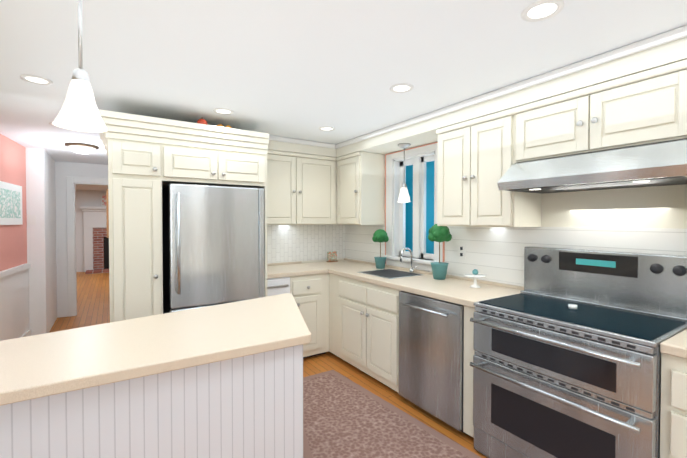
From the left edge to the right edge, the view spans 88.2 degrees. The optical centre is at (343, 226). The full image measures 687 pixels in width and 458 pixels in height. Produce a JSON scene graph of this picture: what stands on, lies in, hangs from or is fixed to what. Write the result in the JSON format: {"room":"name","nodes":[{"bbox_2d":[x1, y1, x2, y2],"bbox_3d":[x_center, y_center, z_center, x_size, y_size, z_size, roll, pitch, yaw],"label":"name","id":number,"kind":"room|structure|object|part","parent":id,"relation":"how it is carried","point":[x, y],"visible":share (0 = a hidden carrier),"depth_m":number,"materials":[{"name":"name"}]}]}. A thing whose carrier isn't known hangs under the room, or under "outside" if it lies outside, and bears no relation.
{"room":"kitchen","nodes":[
{"label":"kitchen","id":0,"kind":"room"},
{"bbox_2d":[0,134,26,270],"bbox_3d":[-3.391,0.217,3.363,0.139,2.275,1.793,0,1,-27],"label":"wall","id":1,"kind":"structure","parent":0,"point":[13,245],"depth_m":3.82,"materials":[{"name":"pink paint"}]},
{"bbox_2d":[0,181,22,224],"bbox_3d":[-3.469,-0.236,3.681,0.022,0.430,0.706,0,1,-27],"label":"picture frame","id":2,"kind":"object","parent":1,"relation":"attached to","point":[10,204],"visible":1,"depth_m":3.68,"materials":[{"name":"white"}]},
{"bbox_2d":[26,148,47,335],"bbox_3d":[-3.765,0.202,4.247,0.305,2.275,0.120,-1,1,-33],"label":"wall","id":3,"kind":"structure","parent":0,"point":[36,206],"depth_m":4.24,"materials":[{"name":"white paint"}]},
{"bbox_2d":[28,215,35,224],"bbox_3d":[-3.701,-0.080,4.208,0.075,0.120,0.006,-1,1,-33],"label":"switch plate","id":4,"kind":"object","parent":3,"relation":"attached to","point":[31,219],"visible":1,"depth_m":4.21,"materials":[{"name":"white plastic"}]},
{"bbox_2d":[45,151,56,332],"bbox_3d":[-3.970,0.194,4.729,0.120,2.275,0.910,-1,1,-33],"label":"wall","id":5,"kind":"structure","parent":0,"point":[51,240],"depth_m":4.71,"materials":[{"name":"white paint"}]},
{"bbox_2d":[55,161,107,317],"bbox_3d":[-3.674,0.181,5.537,7.200,2.275,0.120,-1,1,-33],"label":"wall","id":6,"kind":"structure","parent":0,"point":[63,170],"depth_m":5.19,"materials":[{"name":"white paint"}]},
{"bbox_2d":[66,176,107,316],"bbox_3d":[-3.691,0.287,5.517,0.961,2.062,0.141,-1,1,-33],"label":"door frame","id":7,"kind":"structure","parent":6,"relation":"attached to","point":[71,244],"depth_m":5.23,"materials":[{"name":"white wood"}]},
{"bbox_2d":[76,189,105,271],"bbox_3d":[-6.741,0.103,10.223,7.200,2.275,0.120,-1,1,-33],"label":"wall","id":8,"kind":"structure","parent":0,"point":[88,198],"depth_m":9.82,"materials":[{"name":"white paint"}]},
{"bbox_2d":[49,272,487,457],"bbox_3d":[-2.519,1.377,3.791,7.200,0.060,15.700,-1,1,-33],"label":"floor","id":9,"kind":"structure","parent":0,"point":[93,299],"depth_m":3.51,"materials":[{"name":"brown wood"}]},
{"bbox_2d":[80,207,108,273],"bbox_3d":[-5.740,0.337,10.450,3.280,1.800,0.600,-1,1,-33],"label":"fireplace","id":10,"kind":"object","parent":9,"relation":"on","point":[96,249],"visible":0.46,"depth_m":9.91,"materials":[{"name":"white"}]},
{"bbox_2d":[101,193,105,206],"bbox_3d":[-6.703,-0.753,10.106,0.370,0.389,0.032,-1,1,-33],"label":"framed picture","id":11,"kind":"object","parent":10,"relation":"on","point":[103,199],"visible":0.21,"depth_m":10.03,"materials":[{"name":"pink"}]},
{"bbox_2d":[0,344,302,457],"bbox_3d":[-0.496,0.971,0.285,2.492,0.870,3.428,-1,1,-33],"label":"base cabinet","id":12,"kind":"object","parent":9,"relation":"on","point":[249,406],"visible":0.6,"depth_m":1.32,"materials":[{"name":"white wood"}]},
{"bbox_2d":[0,293,310,405],"bbox_3d":[-0.485,0.513,0.311,2.546,0.040,3.473,-1,1,-33],"label":"countertop","id":13,"kind":"structure","parent":12,"relation":"on","point":[44,365],"depth_m":1.43,"materials":[{"name":"stone"}]},
{"bbox_2d":[98,109,268,322],"bbox_3d":[-1.387,0.275,3.104,1.226,2.168,0.853,-1,1,-33],"label":"enclosure","id":14,"kind":"object","parent":9,"relation":"on","point":[150,159],"visible":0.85,"depth_m":2.61,"materials":[{"name":"beige wood"}]},
{"bbox_2d":[106,189,108,237],"bbox_3d":[-1.983,-0.109,2.982,0.018,0.400,0.200,-1,1,-33],"label":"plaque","id":15,"kind":"object","parent":14,"relation":"attached to","point":[107,208],"visible":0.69,"depth_m":2.90,"materials":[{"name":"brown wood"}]},
{"bbox_2d":[197,119,231,127],"bbox_3d":[-1.083,-0.855,2.973,0.282,0.096,0.096,-1,1,-33],"label":"fruit","id":16,"kind":"object","parent":14,"relation":"on","point":[201,121],"visible":0.31,"depth_m":2.89,"materials":[{"name":"orange"}]},
{"bbox_2d":[162,183,264,313],"bbox_3d":[-1.191,0.510,3.189,0.749,1.694,0.838,-1,1,-33],"label":"fridge","id":17,"kind":"object","parent":9,"relation":"on","point":[213,243],"visible":0.52,"depth_m":2.86,"materials":[{"name":"silver metal"}]},
{"bbox_2d":[267,261,328,358],"bbox_3d":[-0.615,0.881,3.736,0.741,0.933,0.659,-1,1,-33],"label":"base cabinet","id":18,"kind":"object","parent":9,"relation":"on","point":[310,293],"depth_m":3.58,"materials":[{"name":"beige wood"}]},
{"bbox_3d":[-0.633,0.446,3.733,0.716,0.064,0.632,-1,1,-33],"label":"base cabinet top","id":19,"kind":"part","parent":18,"relation":"part of","materials":[{"name":"beige stone"}]},
{"bbox_2d":[329,273,332,352],"bbox_3d":[0.153,0.913,3.795,0.604,0.868,0.189,-1,1,-33],"label":"base cabinet","id":20,"kind":"object","parent":9,"relation":"on","point":[330,275],"depth_m":3.67,"materials":[{"name":"beige wood"}]},
{"bbox_2d":[333,274,360,369],"bbox_3d":[0.346,0.918,3.480,0.627,0.868,0.547,-1,1,-33],"label":"base cabinet","id":21,"kind":"object","parent":9,"relation":"on","point":[346,291],"depth_m":3.39,"materials":[{"name":"beige wood"}]},
{"bbox_2d":[361,281,400,392],"bbox_3d":[0.561,0.924,3.151,0.627,0.868,0.482,-1,1,-33],"label":"base cabinet","id":22,"kind":"object","parent":9,"relation":"on","point":[363,326],"depth_m":2.97,"materials":[{"name":"beige wood"}]},
{"bbox_2d":[303,370,480,457],"bbox_3d":[0.555,1.378,1.650,1.160,0.009,3.550,-1,1,-33],"label":"rug","id":23,"kind":"object","parent":9,"relation":"on","point":[344,417],"visible":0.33,"depth_m":2.39,"materials":[{"name":"pink fabric"}]},
{"bbox_2d":[399,291,466,434],"bbox_3d":[0.811,0.933,2.671,0.645,0.865,0.586,-1,1,-33],"label":"dishwasher","id":24,"kind":"object","parent":9,"relation":"on","point":[431,348],"visible":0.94,"depth_m":2.47,"materials":[{"name":"silver metal"}]},
{"bbox_2d":[470,246,686,457],"bbox_3d":[1.264,0.762,1.957,0.707,1.232,0.865,-1,1,-33],"label":"range","id":25,"kind":"object","parent":9,"relation":"on","point":[566,363],"visible":1,"depth_m":1.83,"materials":[{"name":"silver metal"}]},
{"bbox_2d":[660,353,686,457],"bbox_3d":[1.725,0.953,1.373,0.625,0.868,0.614,-1,1,-33],"label":"base cabinet","id":26,"kind":"object","parent":9,"relation":"on","point":[673,428],"visible":1,"depth_m":1.41,"materials":[{"name":"beige wood"}]},
{"bbox_2d":[267,258,343,263],"bbox_3d":[-0.997,0.207,3.955,2.352,2.275,0.140,-1,1,-33],"label":"wall","id":27,"kind":"structure","parent":0,"point":[316,260],"depth_m":4.30,"materials":[{"name":"white"}]},
{"bbox_2d":[267,135,335,156],"bbox_3d":[-0.587,-0.859,3.890,0.995,0.139,0.382,-1,1,-33],"label":"trim","id":28,"kind":"structure","parent":27,"relation":"attached to","point":[284,144],"depth_m":3.77,"materials":[{"name":"white wood"}]},
{"bbox_2d":[267,150,336,224],"bbox_3d":[-0.575,-0.406,3.908,1.020,0.762,0.379,-1,1,-33],"label":"upper cabinet","id":29,"kind":"object","parent":27,"relation":"attached to","point":[301,189],"visible":0.75,"depth_m":3.80,"materials":[{"name":"beige wood"}]},
{"bbox_2d":[267,224,342,262],"bbox_3d":[-0.550,0.189,4.158,1.320,0.435,0.008,-1,1,-33],"label":"backsplash","id":30,"kind":"structure","parent":27,"relation":"attached to","point":[285,243],"depth_m":4.20,"materials":[{"name":"tile"}]},
{"bbox_2d":[0,0,686,190],"bbox_3d":[-2.519,-0.957,3.752,7.200,0.060,15.700,-1,1,-33],"label":"ceiling","id":31,"kind":"structure","parent":0,"point":[301,69],"depth_m":1.85,"materials":[{"name":"white paint"}]},
{"bbox_2d":[20,74,52,84],"bbox_3d":[-1.875,-0.898,2.167,0.156,0.006,0.156,-1,1,-33],"label":"recessed light","id":32,"kind":"object","parent":31,"relation":"in","point":[35,79],"visible":0.98,"depth_m":2.16,"materials":[{"name":"white glass"}]},
{"bbox_2d":[53,0,107,131],"bbox_3d":[-0.910,-0.616,1.226,0.154,0.538,0.154,-1,1,-33],"label":"pendant light","id":33,"kind":"object","parent":31,"relation":"hanging from","point":[79,111],"visible":1,"depth_m":1.21,"materials":[{"name":"white glass"}]},
{"bbox_2d":[64,142,98,153],"bbox_3d":[-2.996,-0.887,4.063,0.320,0.090,0.320,-1,1,-33],"label":"light","id":34,"kind":"object","parent":31,"relation":"attached to","point":[82,148],"visible":1,"depth_m":3.98,"materials":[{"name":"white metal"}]},
{"bbox_2d":[213,108,233,114],"bbox_3d":[-0.944,-0.908,2.788,0.156,0.006,0.156,-1,1,-33],"label":"recessed light","id":35,"kind":"object","parent":31,"relation":"in","point":[224,111],"visible":0.98,"depth_m":2.79,"materials":[{"name":"white"}]},
{"bbox_2d":[319,126,334,130],"bbox_3d":[-0.154,-0.917,3.317,0.156,0.006,0.156,-1,1,-33],"label":"recessed light","id":36,"kind":"object","parent":31,"relation":"in","point":[326,128],"visible":0.98,"depth_m":3.30,"materials":[{"name":"white"}]},
{"bbox_2d":[390,83,413,92],"bbox_3d":[0.378,-0.900,2.303,0.156,0.006,0.156,-1,1,-33],"label":"recessed light","id":37,"kind":"object","parent":31,"relation":"in","point":[401,88],"visible":1,"depth_m":2.30,"materials":[{"name":"white"}]},
{"bbox_2d":[521,0,563,21],"bbox_3d":[0.814,-0.886,1.453,0.156,0.006,0.156,-1,1,-33],"label":"recessed light","id":38,"kind":"object","parent":31,"relation":"in","point":[540,10],"visible":1,"depth_m":1.45,"materials":[{"name":"white"}]},
{"bbox_2d":[398,143,410,201],"bbox_3d":[0.576,-0.508,3.359,0.124,0.545,0.124,-1,1,-33],"label":"pendant light","id":39,"kind":"object","parent":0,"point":[404,196],"visible":1,"depth_m":3.33,"materials":[{"name":"white glass"}]},
{"bbox_2d":[347,142,686,286],"bbox_3d":[1.962,0.244,1.709,0.140,2.275,7.140,-1,1,-33],"label":"wall","id":40,"kind":"structure","parent":0,"point":[654,207],"depth_m":2.09,"materials":[{"name":"white paint"}]},
{"bbox_2d":[336,151,384,224],"bbox_3d":[0.190,-0.406,3.955,0.349,0.762,0.444,-1,1,-33],"label":"upper cabinet","id":41,"kind":"object","parent":40,"relation":"attached to","point":[360,175],"depth_m":3.79,"materials":[{"name":"beige wood"}]},
{"bbox_2d":[383,142,444,270],"bbox_3d":[0.720,-0.183,3.536,0.170,1.189,0.830,-1,1,-33],"label":"window","id":42,"kind":"structure","parent":40,"relation":"in","point":[395,212],"depth_m":3.56,"materials":[{"name":"white wood"}]},
{"bbox_2d":[458,244,465,258],"bbox_3d":[1.006,0.210,3.019,0.007,0.120,0.080,-1,1,-33],"label":"electrical outlet plate","id":43,"kind":"object","parent":40,"relation":"attached to","point":[461,251],"visible":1,"depth_m":3.00,"materials":[{"name":"white plastic"}]},
{"bbox_2d":[436,107,540,226],"bbox_3d":[1.054,-0.385,2.635,0.349,0.762,0.645,-1,1,-33],"label":"upper cabinet","id":44,"kind":"object","parent":40,"relation":"attached to","point":[477,158],"depth_m":2.47,"materials":[{"name":"beige wood"}]},
{"bbox_2d":[302,258,686,358],"bbox_3d":[1.018,0.468,2.444,0.632,0.064,4.597,-1,1,-33],"label":"countertop","id":45,"kind":"structure","parent":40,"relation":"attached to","point":[459,290],"depth_m":2.78,"materials":[{"name":"stone"}]},
{"bbox_2d":[326,251,337,261],"bbox_3d":[-0.138,0.363,4.317,0.140,0.125,0.040,-1,1,-33],"label":"decorative tile","id":46,"kind":"structure","parent":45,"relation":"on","point":[332,256],"depth_m":4.31,"materials":[{"name":"beige tile"}]},
{"bbox_2d":[372,229,388,268],"bbox_3d":[0.389,0.230,3.715,0.172,0.412,0.174,-1,1,-33],"label":"topiary plant","id":47,"kind":"object","parent":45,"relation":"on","point":[380,235],"visible":1,"depth_m":3.67,"materials":[{"name":"green plant"}]},
{"bbox_2d":[400,248,416,271],"bbox_3d":[0.619,0.317,3.364,0.172,0.240,0.095,-1,1,-33],"label":"faucet","id":48,"kind":"object","parent":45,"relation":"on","point":[412,268],"visible":0.96,"depth_m":3.40,"materials":[{"name":"silver metal"}]},
{"bbox_2d":[428,224,451,279],"bbox_3d":[0.828,0.208,3.046,0.199,0.478,0.202,-1,1,-33],"label":"topiary plant","id":49,"kind":"object","parent":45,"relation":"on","point":[439,234],"visible":0.9,"depth_m":2.99,"materials":[{"name":"green plant"}]},
{"bbox_2d":[464,269,485,287],"bbox_3d":[0.991,0.386,2.666,0.156,0.135,0.156,-1,1,-33],"label":"cake stand","id":50,"kind":"object","parent":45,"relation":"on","point":[475,275],"visible":1,"depth_m":2.65,"materials":[{"name":"white ceramic"}]},
{"bbox_2d":[335,25,686,157],"bbox_3d":[1.780,-0.819,1.487,0.382,0.139,6.997,-1,1,-33],"label":"trim","id":51,"kind":"structure","parent":40,"relation":"attached to","point":[663,49],"depth_m":2.13,"materials":[{"name":"white wood"}]},
{"bbox_2d":[343,225,686,285],"bbox_3d":[1.281,0.214,2.613,0.008,0.435,4.600,-1,1,-33],"label":"backsplash","id":52,"kind":"structure","parent":40,"relation":"attached to","point":[494,254],"depth_m":2.65,"materials":[{"name":"tile"}]},
{"bbox_2d":[497,139,686,193],"bbox_3d":[1.396,-0.307,1.960,0.517,0.181,0.859,-1,1,-33],"label":"range hood","id":53,"kind":"object","parent":40,"relation":"attached to","point":[658,164],"visible":1,"depth_m":1.78,"materials":[{"name":"silver metal"}]},
{"bbox_2d":[512,59,686,162],"bbox_3d":[1.466,-0.582,2.001,0.349,0.347,0.858,-1,1,-33],"label":"upper cabinet","id":54,"kind":"object","parent":40,"relation":"attached to","point":[647,107],"depth_m":1.83,"materials":[{"name":"beige wood"}]},
{"label":"outside","id":55,"kind":"structure","parent":0,"visible":0},
{"bbox_2d":[405,161,433,253],"bbox_3d":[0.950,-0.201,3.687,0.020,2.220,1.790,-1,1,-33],"label":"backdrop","id":56,"kind":"structure","parent":55,"point":[429,207],"depth_m":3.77,"materials":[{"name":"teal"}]},
{"bbox_3d":[-1.357,0.282,-0.546,0.839,2.275,7.000,-1,1,-33],"label":"wall","id":57,"kind":"structure","parent":0,"visible":0},
{"bbox_2d":[0,263,30,340],"bbox_3d":[-1.693,0.948,0.301,0.034,0.914,8.813,0,1,-27],"label":"wainscoting","id":58,"kind":"structure","parent":57,"relation":"attached to","point":[14,302],"depth_m":3.79,"materials":[{"name":"white wood"}]}
]}

